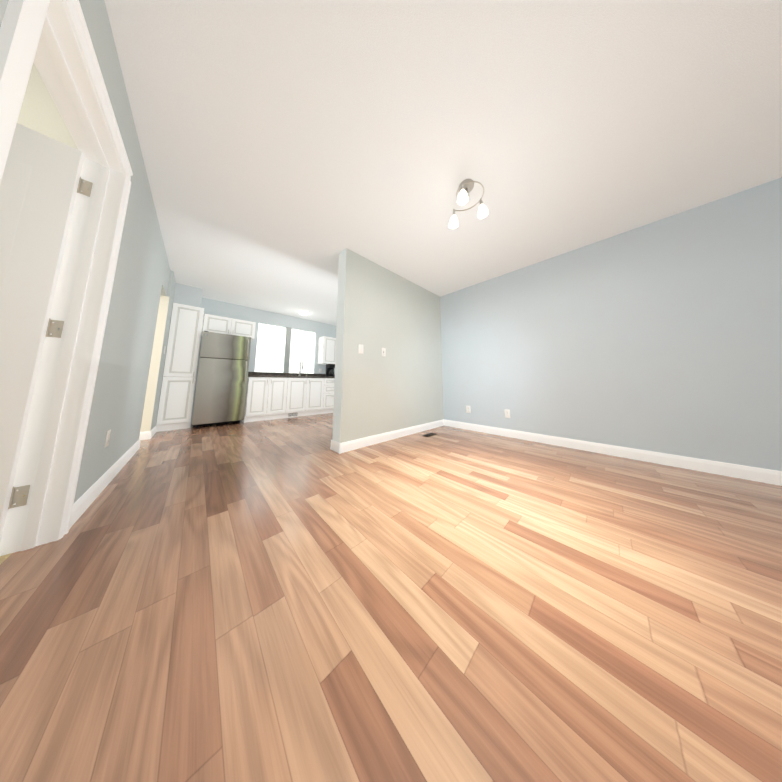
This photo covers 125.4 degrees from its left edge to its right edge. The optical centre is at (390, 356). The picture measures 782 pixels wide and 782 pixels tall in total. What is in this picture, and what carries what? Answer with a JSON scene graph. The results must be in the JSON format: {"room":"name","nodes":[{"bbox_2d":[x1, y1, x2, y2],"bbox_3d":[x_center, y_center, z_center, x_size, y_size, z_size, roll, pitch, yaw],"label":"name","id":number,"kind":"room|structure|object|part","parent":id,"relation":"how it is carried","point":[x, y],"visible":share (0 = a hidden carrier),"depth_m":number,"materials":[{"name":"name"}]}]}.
{"room":"empty living room","nodes":[
{"label":"empty living room","id":0,"kind":"room"},
{"bbox_2d":[0,0,175,502],"bbox_3d":[-1.382,-0.348,0.783,0.170,2.440,7.770,7,-10,-43],"label":"wall","id":1,"kind":"structure","parent":0,"point":[144,278],"depth_m":1.51,"materials":[{"name":"paint"}]},
{"bbox_2d":[0,123,92,542],"bbox_3d":[-1.986,-0.164,0.728,0.838,2.034,0.114,7,-10,-43],"label":"door","id":2,"kind":"structure","parent":1,"relation":"in","point":[39,183],"depth_m":0.98,"materials":[{"name":"white wood"}]},
{"bbox_3d":[-1.735,-0.156,1.038,0.048,1.720,0.012,7,-10,-43],"label":"door hinges","id":3,"kind":"part","parent":2,"relation":"part of","materials":[{"name":"silver metal"}]},
{"bbox_2d":[0,0,132,555],"bbox_3d":[-1.397,-0.192,0.757,0.180,2.124,1.022,7,-10,-43],"label":"door frame","id":4,"kind":"structure","parent":1,"relation":"attached to","point":[51,40],"depth_m":1.01,"materials":[{"name":"white wood"}]},
{"bbox_2d":[69,435,144,528],"bbox_3d":[-2.323,0.941,1.708,0.014,0.105,1.835,7,-10,-43],"label":"baseboard","id":5,"kind":"structure","parent":1,"relation":"attached to","point":[85,500],"depth_m":1.40,"materials":[{"name":"white wood"}]},
{"bbox_2d":[104,429,110,447],"bbox_3d":[-2.054,0.591,1.463,0.007,0.116,0.072,7,-10,-43],"label":"electrical outlet","id":6,"kind":"object","parent":1,"relation":"attached to","point":[107,438],"visible":1,"depth_m":1.45,"materials":[{"name":"white plastic"}]},
{"bbox_2d":[145,426,155,439],"bbox_3d":[-3.448,1.089,2.925,0.014,0.105,0.468,7,-10,-43],"label":"baseboard","id":7,"kind":"structure","parent":1,"relation":"attached to","point":[151,433],"depth_m":2.83,"materials":[{"name":"white wood"}]},
{"bbox_2d":[140,295,168,431],"bbox_3d":[-3.363,0.107,2.824,0.166,2.030,0.004,7,-10,-43],"label":"wall","id":8,"kind":"structure","parent":0,"point":[154,368],"depth_m":2.85,"materials":[{"name":"beige paint"}]},
{"bbox_2d":[173,283,201,307],"bbox_3d":[-3.701,-1.043,3.692,0.330,0.355,0.510,7,-10,-43],"label":"soffit","id":9,"kind":"structure","parent":0,"point":[187,295],"depth_m":3.50,"materials":[{"name":"paint"}]},
{"bbox_2d":[191,297,335,423],"bbox_3d":[-2.712,0.164,4.945,4.025,2.440,0.140,7,-10,-43],"label":"wall","id":10,"kind":"structure","parent":0,"point":[230,310],"depth_m":4.66,"materials":[{"name":"paint"}]},
{"bbox_2d":[202,314,255,340],"bbox_3d":[-3.287,-0.581,4.125,0.812,0.365,0.369,7,-10,-43],"label":"upper cabinet","id":11,"kind":"object","parent":10,"relation":"attached to","point":[222,325],"visible":0.94,"depth_m":3.99,"materials":[{"name":"white wood"}]},
{"bbox_2d":[255,323,315,373],"bbox_3d":[-2.595,-0.157,5.076,1.351,1.170,0.110,7,-10,-43],"label":"kitchen window","id":12,"kind":"structure","parent":10,"relation":"in","point":[280,349],"depth_m":4.98,"materials":[{"name":"white glass"}]},
{"bbox_2d":[293,373,334,376],"bbox_3d":[-2.311,0.466,5.173,2.420,0.092,0.026,7,-10,-43],"label":"countertop","id":13,"kind":"structure","parent":10,"relation":"attached to","point":[294,374],"depth_m":5.30,"materials":[{"name":"black stone"}]},
{"bbox_2d":[317,336,335,364],"bbox_3d":[-1.599,-0.144,5.691,0.785,0.730,0.369,7,-10,-43],"label":"upper cabinet","id":14,"kind":"object","parent":10,"relation":"attached to","point":[326,349],"visible":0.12,"depth_m":5.43,"materials":[{"name":"white wood"}]},
{"bbox_2d":[332,249,345,442],"bbox_3d":[-0.623,-0.142,2.438,0.002,2.440,0.178,7,-10,-43],"label":"wall","id":15,"kind":"structure","parent":0,"point":[339,354],"depth_m":2.43,"materials":[{"name":"grey paint"}]},
{"bbox_2d":[0,413,781,781],"bbox_3d":[0.012,1.078,1.945,4.025,0.100,8.050,7,-10,-43],"label":"floor","id":16,"kind":"structure","parent":0,"point":[294,599],"depth_m":0.67,"materials":[{"name":"laminate"}]},
{"bbox_2d":[0,553,11,563],"bbox_3d":[-1.447,0.858,0.602,0.035,0.002,0.900,7,-10,-43],"label":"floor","id":17,"kind":"structure","parent":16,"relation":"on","point":[3,558],"depth_m":0.90,"materials":[{"name":"wood"}]},
{"bbox_2d":[156,303,204,431],"bbox_3d":[-3.652,0.168,3.532,0.383,2.082,0.589,7,-10,-43],"label":"pantry cabinet","id":18,"kind":"object","parent":16,"relation":"on","point":[175,408],"visible":1,"depth_m":3.34,"materials":[{"name":"white wood"}]},
{"bbox_2d":[192,331,250,428],"bbox_3d":[-3.184,0.422,3.816,0.694,1.650,0.728,7,-10,-43],"label":"refrigerator","id":19,"kind":"object","parent":16,"relation":"on","point":[221,388],"visible":1,"depth_m":3.58,"materials":[{"name":"silver metal"}]},
{"bbox_2d":[241,373,288,422],"bbox_3d":[-2.713,0.857,4.316,0.708,0.911,0.636,7,-10,-43],"label":"base cabinet","id":20,"kind":"object","parent":16,"relation":"on","point":[272,395],"depth_m":4.09,"materials":[{"name":"white wood"}]},
{"bbox_2d":[248,373,256,376],"bbox_3d":[-2.095,0.498,4.941,2.420,0.042,0.651,7,-10,-43],"label":"countertop","id":21,"kind":"structure","parent":20,"relation":"on","point":[249,374],"depth_m":4.19,"materials":[{"name":"black stone"}]},
{"bbox_2d":[285,373,324,417],"bbox_3d":[-2.154,0.924,4.844,0.836,0.911,0.636,7,-10,-43],"label":"base cabinet","id":22,"kind":"object","parent":16,"relation":"on","point":[306,394],"depth_m":4.62,"materials":[{"name":"white wood"}]},
{"bbox_2d":[325,377,334,412],"bbox_3d":[-1.689,0.979,5.283,0.448,0.911,0.636,7,-10,-43],"label":"base cabinet","id":23,"kind":"object","parent":16,"relation":"on","point":[329,381],"depth_m":5.01,"materials":[{"name":"white wood"}]},
{"bbox_2d":[422,433,436,436],"bbox_3d":[0.577,1.156,2.993,0.260,0.004,0.110,7,-10,-43],"label":"floor vent","id":24,"kind":"object","parent":16,"relation":"in","point":[428,434],"visible":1,"depth_m":3.00,"materials":[{"name":"brown metal"}]},
{"bbox_2d":[340,248,443,442],"bbox_3d":[0.138,-0.051,3.157,2.100,2.440,0.180,7,-10,-43],"label":"wall","id":25,"kind":"structure","parent":0,"point":[399,385],"depth_m":2.85,"materials":[{"name":"paint"}]},
{"bbox_2d":[359,344,362,353],"bbox_3d":[-0.376,-0.099,2.537,0.072,0.116,0.009,7,-10,-43],"label":"rocker light switch","id":26,"kind":"object","parent":25,"relation":"attached to","point":[360,349],"visible":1,"depth_m":2.53,"materials":[{"name":"white plastic"}]},
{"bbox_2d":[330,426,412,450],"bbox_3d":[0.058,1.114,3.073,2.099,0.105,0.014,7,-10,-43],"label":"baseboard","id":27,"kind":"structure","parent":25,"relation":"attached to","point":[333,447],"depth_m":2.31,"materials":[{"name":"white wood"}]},
{"bbox_2d":[382,348,385,355],"bbox_3d":[-0.098,-0.067,2.795,0.072,0.116,0.016,7,-10,-43],"label":"toggle light switch","id":28,"kind":"object","parent":25,"relation":"attached to","point":[383,351],"visible":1,"depth_m":2.80,"materials":[{"name":"white plastic"}]},
{"bbox_2d":[337,419,444,453],"bbox_3d":[0.192,1.097,2.934,2.099,0.105,0.014,7,-10,-43],"label":"baseboard","id":29,"kind":"structure","parent":25,"relation":"attached to","point":[347,446],"depth_m":2.66,"materials":[{"name":"white wood"}]},
{"bbox_2d":[17,0,781,325],"bbox_3d":[-0.919,-1.554,1.373,6.610,0.100,8.050,7,-10,-43],"label":"ceiling","id":30,"kind":"structure","parent":0,"point":[291,150],"depth_m":1.32,"materials":[{"name":"white paint"}]},
{"bbox_2d":[299,310,308,314],"bbox_3d":[-2.092,-1.042,4.839,0.234,0.070,0.234,7,-10,-43],"label":"light","id":31,"kind":"object","parent":30,"relation":"attached to","point":[302,312],"visible":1,"depth_m":4.77,"materials":[{"name":"white"}]},
{"bbox_2d":[449,179,488,228],"bbox_3d":[0.619,-1.331,1.730,0.342,0.248,0.334,7,-10,-43],"label":"ceiling light","id":32,"kind":"object","parent":30,"relation":"attached to","point":[466,187],"visible":1,"depth_m":1.70,"materials":[{"name":"white glass"}]},
{"bbox_2d":[440,177,781,470],"bbox_3d":[1.421,-0.015,3.430,0.140,2.440,7.770,7,-10,-43],"label":"wall","id":33,"kind":"structure","parent":0,"point":[664,335],"depth_m":2.08,"materials":[{"name":"paint"}]},
{"bbox_2d":[466,406,470,412],"bbox_3d":[1.287,0.872,3.353,0.007,0.116,0.072,7,-10,-43],"label":"electrical outlet","id":34,"kind":"object","parent":33,"relation":"attached to","point":[468,409],"visible":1,"depth_m":3.35,"materials":[{"name":"white plastic"}]},
{"bbox_2d":[504,409,509,417],"bbox_3d":[1.690,0.826,2.932,0.007,0.116,0.072,7,-10,-43],"label":"electrical outlet","id":35,"kind":"object","parent":33,"relation":"attached to","point":[507,413],"visible":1,"depth_m":2.93,"materials":[{"name":"white plastic"}]},
{"bbox_2d":[445,420,781,485],"bbox_3d":[2.498,0.993,2.052,0.014,0.105,4.480,7,-10,-43],"label":"baseboard","id":36,"kind":"structure","parent":33,"relation":"attached to","point":[768,476],"depth_m":2.00,"materials":[{"name":"white wood"}]}
]}

